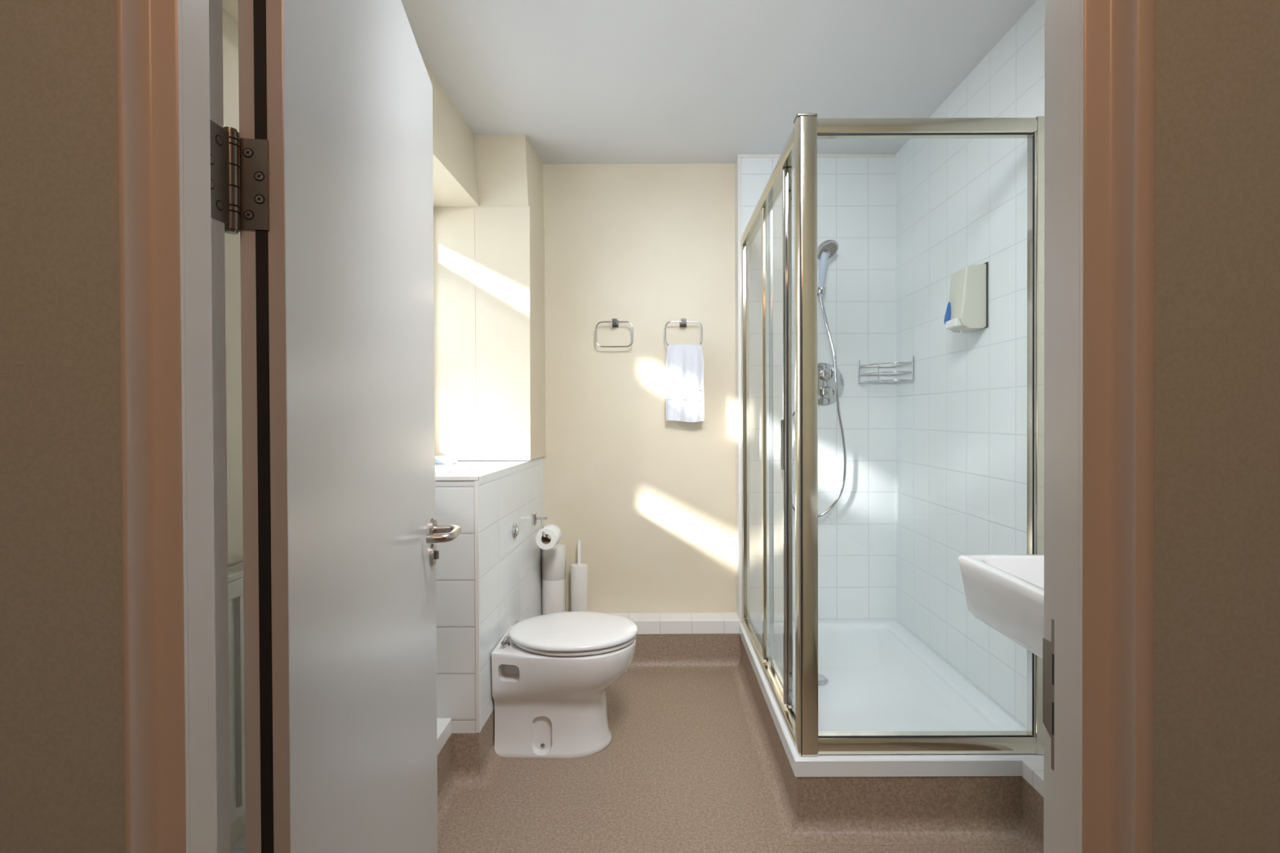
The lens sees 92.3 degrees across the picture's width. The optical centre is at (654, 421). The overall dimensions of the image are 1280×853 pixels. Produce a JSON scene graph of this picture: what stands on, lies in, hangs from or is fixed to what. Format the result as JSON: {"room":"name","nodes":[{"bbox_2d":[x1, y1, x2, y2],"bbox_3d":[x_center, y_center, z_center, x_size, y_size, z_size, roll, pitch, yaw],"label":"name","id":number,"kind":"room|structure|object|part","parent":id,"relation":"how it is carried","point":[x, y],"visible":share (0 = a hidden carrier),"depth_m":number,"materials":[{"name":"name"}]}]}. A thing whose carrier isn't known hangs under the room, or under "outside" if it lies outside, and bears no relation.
{"room":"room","nodes":[
{"label":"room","id":0,"kind":"room"},
{"bbox_2d":[222,8,245,846],"bbox_3d":[-1.010,-0.036,1.777,0.140,2.350,2.299,0,0,0],"label":"wall","id":1,"kind":"structure","parent":0,"point":[230,26],"depth_m":1.37,"materials":[{"name":"beige paint"}]},
{"bbox_2d":[227,562,245,825],"bbox_3d":[-0.904,0.579,1.415,0.068,0.526,0.792,0,0,0],"label":"radiator","id":2,"kind":"object","parent":1,"relation":"attached to","point":[235,573],"visible":0.04,"depth_m":1.29,"materials":[{"name":"beige metal"}]},
{"bbox_2d":[227,562,243,575],"bbox_3d":[-0.906,0.321,1.413,0.046,0.010,0.780,0,0,0],"label":"grille","id":3,"kind":"object","parent":2,"relation":"attached to","point":[237,570],"depth_m":1.31,"materials":[{"name":"white metal"}]},
{"bbox_2d":[222,0,479,206],"bbox_3d":[-0.845,-1.058,1.614,0.199,0.304,1.989,0,0,0],"label":"wall","id":4,"kind":"structure","parent":0,"point":[454,164],"depth_m":2.33,"materials":[{"name":"beige paint"}]},
{"bbox_2d":[433,134,545,460],"bbox_3d":[-0.732,-0.528,2.767,0.420,1.384,0.311,0,0,0],"label":"wall pier","id":5,"kind":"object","parent":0,"point":[489,257],"visible":0.86,"depth_m":2.61,"materials":[{"name":"beige paint"}]},
{"bbox_2d":[435,456,543,733],"bbox_3d":[-0.732,0.649,2.432,0.410,0.967,1.001,0,0,0],"label":"wall","id":6,"kind":"structure","parent":0,"point":[488,580],"depth_m":1.98,"materials":[{"name":"white tile"}]},
{"bbox_2d":[435,455,457,464],"bbox_3d":[-0.868,0.155,2.501,0.117,0.030,0.064,0,0,0],"label":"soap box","id":7,"kind":"object","parent":6,"relation":"on","point":[451,460],"visible":0.56,"depth_m":2.47,"materials":[{"name":"white plastic"}]},
{"bbox_3d":[-0.868,0.145,2.501,0.117,0.008,0.064,0,0,0],"label":"lid","id":8,"kind":"part","parent":7,"relation":"part of","materials":[{"name":"white plastic"}]},
{"bbox_3d":[-0.745,0.577,1.936,0.386,0.809,0.010,0,0,0],"label":"edge trim","id":9,"kind":"part","parent":6,"relation":"part of","materials":[{"name":"white tile"}]},
{"bbox_2d":[511,522,519,538],"bbox_3d":[-0.535,0.419,2.373,0.019,0.060,0.060,0,0,0],"label":"button","id":10,"kind":"object","parent":6,"relation":"attached to","point":[515,530],"visible":1,"depth_m":2.36,"materials":[{"name":"silver metal"}]},
{"bbox_3d":[-0.530,0.419,2.373,0.009,0.038,0.038,0,0,2],"label":"push plate","id":11,"kind":"part","parent":10,"relation":"part of","materials":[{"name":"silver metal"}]},
{"bbox_2d":[533,511,547,537],"bbox_3d":[-0.494,0.446,2.665,0.080,0.086,0.154,0,0,0],"label":"toilet roll holder","id":12,"kind":"object","parent":6,"relation":"attached to","point":[535,517],"visible":0.86,"depth_m":2.71,"materials":[{"name":"silver metal"}]},
{"bbox_3d":[-0.529,0.429,2.725,0.010,0.053,0.034,0,0,0],"label":"wall plate","id":13,"kind":"part","parent":12,"relation":"part of","materials":[{"name":"silver metal"}]},
{"bbox_3d":[-0.478,0.456,2.654,0.050,0.066,0.134,0,0,0],"label":"arm","id":14,"kind":"part","parent":12,"relation":"part of","materials":[{"name":"silver metal"}]},
{"bbox_2d":[535,524,561,550],"bbox_3d":[-0.458,0.498,2.659,0.092,0.092,0.101,0,0,3],"label":"toilet roll","id":15,"kind":"object","parent":12,"relation":"on","point":[553,531],"visible":0.94,"depth_m":2.61,"materials":[{"name":"white paper"}]},
{"bbox_2d":[542,163,736,613],"bbox_3d":[-0.376,-0.048,2.977,1.529,2.350,0.100,0,0,0],"label":"wall","id":16,"kind":"structure","parent":0,"point":[648,499],"depth_m":2.92,"materials":[{"name":"beige paint"}]},
{"bbox_2d":[595,318,633,347],"bbox_3d":[-0.188,-0.414,2.893,0.177,0.134,0.062,0,0,0],"label":"towel ring","id":17,"kind":"object","parent":16,"relation":"attached to","point":[615,322],"visible":1,"depth_m":2.87,"materials":[{"name":"silver metal"}]},
{"bbox_2d":[664,318,702,345],"bbox_3d":[0.135,-0.416,2.893,0.177,0.134,0.062,0,0,0],"label":"towel ring","id":18,"kind":"object","parent":16,"relation":"attached to","point":[682,322],"visible":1,"depth_m":2.87,"materials":[{"name":"silver metal"}]},
{"bbox_2d":[666,343,704,422],"bbox_3d":[0.140,-0.179,2.866,0.177,0.364,0.049,0,0,0],"label":"hand towel","id":19,"kind":"object","parent":18,"relation":"hanging from","point":[685,402],"visible":1,"depth_m":2.85,"materials":[{"name":"white fabric"}]},
{"bbox_2d":[0,0,1279,852],"bbox_3d":[0.000,-0.030,0.565,2.600,2.350,0.040,0,0,0],"label":"wall","id":20,"kind":"structure","parent":0,"point":[1216,625],"depth_m":0.55,"materials":[{"name":"paint"}]},
{"bbox_2d":[115,0,190,852],"bbox_3d":[-0.436,0.152,0.536,0.036,1.990,0.028,0,0,0],"label":"trim","id":21,"kind":"structure","parent":20,"relation":"attached to","point":[148,33],"depth_m":0.54,"materials":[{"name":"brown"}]},
{"bbox_2d":[1078,0,1155,852],"bbox_3d":[0.403,0.149,0.536,0.046,1.990,0.028,0,0,0],"label":"trim","id":22,"kind":"structure","parent":20,"relation":"attached to","point":[1117,216],"depth_m":0.54,"materials":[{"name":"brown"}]},
{"bbox_2d":[400,0,1036,164],"bbox_3d":[-0.005,-1.246,0.678,2.900,0.080,4.677,0,0,0],"label":"ceiling","id":23,"kind":"structure","parent":0,"point":[585,82],"depth_m":2.10,"materials":[{"name":"white paint"}]},
{"bbox_2d":[436,634,1044,852],"bbox_3d":[0.004,1.097,0.673,2.900,0.215,4.627,0,0,0],"label":"floor","id":24,"kind":"structure","parent":0,"point":[695,760],"depth_m":1.82,"materials":[{"name":"plastic"}]},
{"bbox_2d":[231,718,451,852],"bbox_3d":[-0.787,1.040,1.307,0.297,0.203,1.262,0,0,0],"label":"ledge","id":25,"kind":"object","parent":24,"relation":"on","point":[443,725],"visible":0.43,"depth_m":1.85,"materials":[{"name":"white tile"}]},
{"bbox_2d":[491,611,638,759],"bbox_3d":[-0.301,0.928,2.190,0.486,0.410,0.374,0,0,0],"label":"toilet","id":26,"kind":"object","parent":24,"relation":"on","point":[553,673],"visible":0.99,"depth_m":2.08,"materials":[{"name":"white ceramic"}]},
{"bbox_3d":[-0.288,0.736,2.188,0.458,0.026,0.374,0,0,0],"label":"lid","id":27,"kind":"part","parent":26,"relation":"part of","materials":[{"name":"white plastic"}]},
{"bbox_3d":[-0.283,0.760,2.188,0.437,0.014,0.360,0,0,0],"label":"seat","id":28,"kind":"part","parent":26,"relation":"part of","materials":[{"name":"white plastic"}]},
{"bbox_2d":[610,612,740,634],"bbox_3d":[-0.068,1.018,2.875,0.922,0.214,0.120,0,0,0],"label":"ledge","id":29,"kind":"object","parent":24,"relation":"on","point":[707,623],"visible":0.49,"depth_m":2.81,"materials":[{"name":"white tile"}]},
{"bbox_2d":[542,544,565,614],"bbox_3d":[-0.470,0.746,2.873,0.112,0.334,0.112,0,0,0],"label":"toilet roll","id":30,"kind":"object","parent":29,"relation":"on","point":[553,560],"visible":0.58,"depth_m":2.83,"materials":[{"name":"white paper"}]},
{"bbox_2d":[570,540,587,611],"bbox_3d":[-0.353,0.733,2.874,0.080,0.360,0.080,0,0,0],"label":"toilet brush","id":31,"kind":"object","parent":29,"relation":"on","point":[579,571],"visible":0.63,"depth_m":2.84,"materials":[{"name":"white plastic"}]},
{"bbox_3d":[-0.354,0.610,2.873,0.018,0.114,0.018,0,0,0],"label":"handle","id":32,"kind":"part","parent":31,"relation":"part of","materials":[{"name":"white plastic"}]},
{"bbox_2d":[739,621,1044,777],"bbox_3d":[0.750,1.025,2.266,0.726,0.202,1.144,0,0,0],"label":"shower tray","id":33,"kind":"object","parent":24,"relation":"on","point":[873,676],"visible":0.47,"depth_m":2.09,"materials":[{"name":"white acrylic"},{"name":"polished chrome"}]},
{"bbox_2d":[740,113,1044,756],"bbox_3d":[0.752,0.034,2.264,0.714,1.779,1.132,0,0,0],"label":"shower enclosure","id":34,"kind":"object","parent":33,"relation":"on","point":[799,153],"visible":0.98,"depth_m":1.71,"materials":[{"name":"silver metal"}]},
{"bbox_3d":[0.415,-0.821,2.281,0.044,0.045,1.084,0,0,0],"label":"rail","id":35,"kind":"part","parent":34,"relation":"part of","materials":[{"name":"silver metal"}]},
{"bbox_3d":[0.422,0.914,2.295,0.044,0.021,1.084,0,0,0],"label":"rail","id":36,"kind":"part","parent":34,"relation":"part of","materials":[{"name":"silver metal"}]},
{"bbox_3d":[0.402,0.072,1.940,0.007,0.160,0.014,0,0,0],"label":"handle","id":37,"kind":"part","parent":34,"relation":"part of","materials":[{"name":"silver metal"}]},
{"bbox_3d":[0.424,0.044,1.723,0.055,1.770,0.048,0,0,0],"label":"corner post","id":38,"kind":"part","parent":34,"relation":"part of","materials":[{"name":"silver metal"}]},
{"bbox_3d":[0.751,-0.820,1.715,0.606,0.041,0.040,0,0,0],"label":"rail","id":39,"kind":"part","parent":34,"relation":"part of","materials":[{"name":"silver metal"}]},
{"bbox_3d":[0.758,0.904,1.730,0.606,0.047,0.040,0,0,0],"label":"rail","id":40,"kind":"part","parent":34,"relation":"part of","materials":[{"name":"silver metal"}]},
{"bbox_2d":[1022,760,1044,798],"bbox_3d":[1.063,1.036,1.185,0.103,0.199,1.017,0,0,0],"label":"ledge","id":41,"kind":"object","parent":24,"relation":"on","point":[1033,771],"visible":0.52,"depth_m":1.65,"materials":[{"name":"white tile"}]},
{"bbox_2d":[740,156,896,621],"bbox_3d":[0.799,-0.052,2.928,0.821,2.350,0.197,0,0,0],"label":"wall","id":42,"kind":"structure","parent":0,"point":[856,196],"depth_m":2.83,"materials":[{"name":"white tile"}]},
{"bbox_2d":[734,153,896,622],"bbox_3d":[0.747,-0.132,2.874,0.725,2.190,0.102,0,0,0],"label":"trim","id":43,"kind":"structure","parent":42,"relation":"attached to","point":[737,166],"depth_m":2.83,"materials":[{"name":"white"}]},
{"bbox_2d":[817,239,838,297],"bbox_3d":[0.767,-0.682,2.757,0.102,0.245,0.133,0,0,0],"label":"shower head","id":44,"kind":"object","parent":42,"relation":"attached to","point":[827,249],"visible":0.95,"depth_m":2.73,"materials":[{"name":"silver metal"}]},
{"bbox_3d":[0.755,-0.661,2.744,0.036,0.205,0.066,0,1,-20],"label":"handle","id":45,"kind":"part","parent":44,"relation":"part of","materials":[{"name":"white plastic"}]},
{"bbox_2d":[817,362,844,404],"bbox_3d":[0.771,-0.174,2.802,0.195,0.195,0.052,0,0,0],"label":"shower valve","id":46,"kind":"object","parent":42,"relation":"attached to","point":[826,377],"visible":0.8,"depth_m":2.82,"materials":[{"name":"silver metal"}]},
{"bbox_2d":[780,297,846,518],"bbox_3d":[0.719,-0.062,2.769,0.301,1.006,0.053,0,0,0],"label":"shower hose","id":47,"kind":"object","parent":46,"relation":"attached to","point":[838,496],"visible":0.66,"depth_m":2.77,"materials":[{"name":"silver metal"}]},
{"bbox_3d":[0.788,-0.134,2.798,0.057,0.058,0.044,0,0,0],"label":"knob","id":48,"kind":"part","parent":46,"relation":"part of","materials":[{"name":"silver metal"}]},
{"bbox_3d":[0.788,-0.219,2.798,0.057,0.058,0.044,0,0,0],"label":"knob","id":49,"kind":"part","parent":46,"relation":"part of","materials":[{"name":"silver metal"}]},
{"bbox_2d":[857,355,914,383],"bbox_3d":[1.020,-0.228,2.724,0.174,0.107,0.204,0,0,0],"label":"wire basket","id":50,"kind":"object","parent":42,"relation":"attached to","point":[877,373],"visible":1,"depth_m":2.74,"materials":[{"name":"silver metal"}]},
{"bbox_3d":[1.020,-0.253,2.724,0.171,0.005,0.201,0,0,0],"label":"rail","id":51,"kind":"part","parent":50,"relation":"part of","materials":[{"name":"silver metal"}]},
{"bbox_3d":[1.020,-0.215,2.724,0.171,0.005,0.201,0,0,0],"label":"rail","id":52,"kind":"part","parent":50,"relation":"part of","materials":[{"name":"silver metal"}]},
{"bbox_3d":[1.020,-0.179,2.725,0.171,0.005,0.201,0,0,0],"label":"rail","id":53,"kind":"part","parent":50,"relation":"part of","materials":[{"name":"silver metal"}]},
{"bbox_2d":[895,0,1044,730],"bbox_3d":[1.160,-0.044,1.729,0.100,2.350,2.202,0,0,0],"label":"wall","id":54,"kind":"structure","parent":0,"point":[961,424],"depth_m":2.20,"materials":[{"name":"white tile"}]},
{"bbox_2d":[943,262,988,333],"bbox_3d":[1.060,-0.417,2.103,0.097,0.230,0.120,0,0,0],"label":"soap dispenser","id":55,"kind":"object","parent":54,"relation":"attached to","point":[967,307],"visible":1,"depth_m":2.05,"materials":[{"name":"beige plastic"}]},
{"bbox_3d":[1.106,-0.423,2.103,0.004,0.217,0.120,0,0,0],"label":"plate","id":56,"kind":"part","parent":55,"relation":"part of","materials":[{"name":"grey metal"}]},
{"bbox_2d":[957,554,1044,658],"bbox_3d":[0.909,0.383,1.158,0.403,0.140,0.580,0,0,0],"label":"basin","id":57,"kind":"object","parent":54,"relation":"attached to","point":[1005,592],"visible":0.17,"depth_m":1.29,"materials":[{"name":"white ceramic"}]},
{"bbox_3d":[0.060,-0.030,0.605,2.300,2.350,0.041,0,0,0],"label":"wall","id":58,"kind":"structure","parent":0,"visible":0},
{"bbox_2d":[181,0,231,852],"bbox_3d":[-0.436,0.167,0.589,0.036,1.960,0.080,0,0,0],"label":"door frame","id":59,"kind":"structure","parent":58,"relation":"attached to","point":[202,20],"depth_m":0.57,"materials":[{"name":"white"}]},
{"bbox_2d":[209,0,461,852],"bbox_3d":[-0.505,0.168,1.028,0.189,1.928,0.888,0,0,-4],"label":"door","id":60,"kind":"structure","parent":58,"relation":"in","point":[325,180],"depth_m":0.80,"materials":[{"name":"white wood"}]},
{"bbox_3d":[-0.512,0.249,1.424,0.009,0.051,0.051,0,0,-9],"label":"handle","id":61,"kind":"part","parent":60,"relation":"part of","materials":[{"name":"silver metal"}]},
{"bbox_3d":[-0.468,0.249,1.375,0.063,0.019,0.132,0,0,-12],"label":"lever","id":62,"kind":"part","parent":60,"relation":"part of","materials":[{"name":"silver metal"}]},
{"bbox_2d":[1042,0,1079,852],"bbox_3d":[0.397,0.164,0.589,0.036,1.960,0.080,0,0,0],"label":"door frame","id":63,"kind":"structure","parent":58,"relation":"attached to","point":[1060,642],"depth_m":0.57,"materials":[{"name":"white painted wood"}]},
{"bbox_3d":[0.398,0.272,0.611,0.002,0.150,0.036,0,0,0],"label":"strike plate","id":64,"kind":"part","parent":63,"relation":"part of","materials":[{"name":"silver metal"}]}
]}

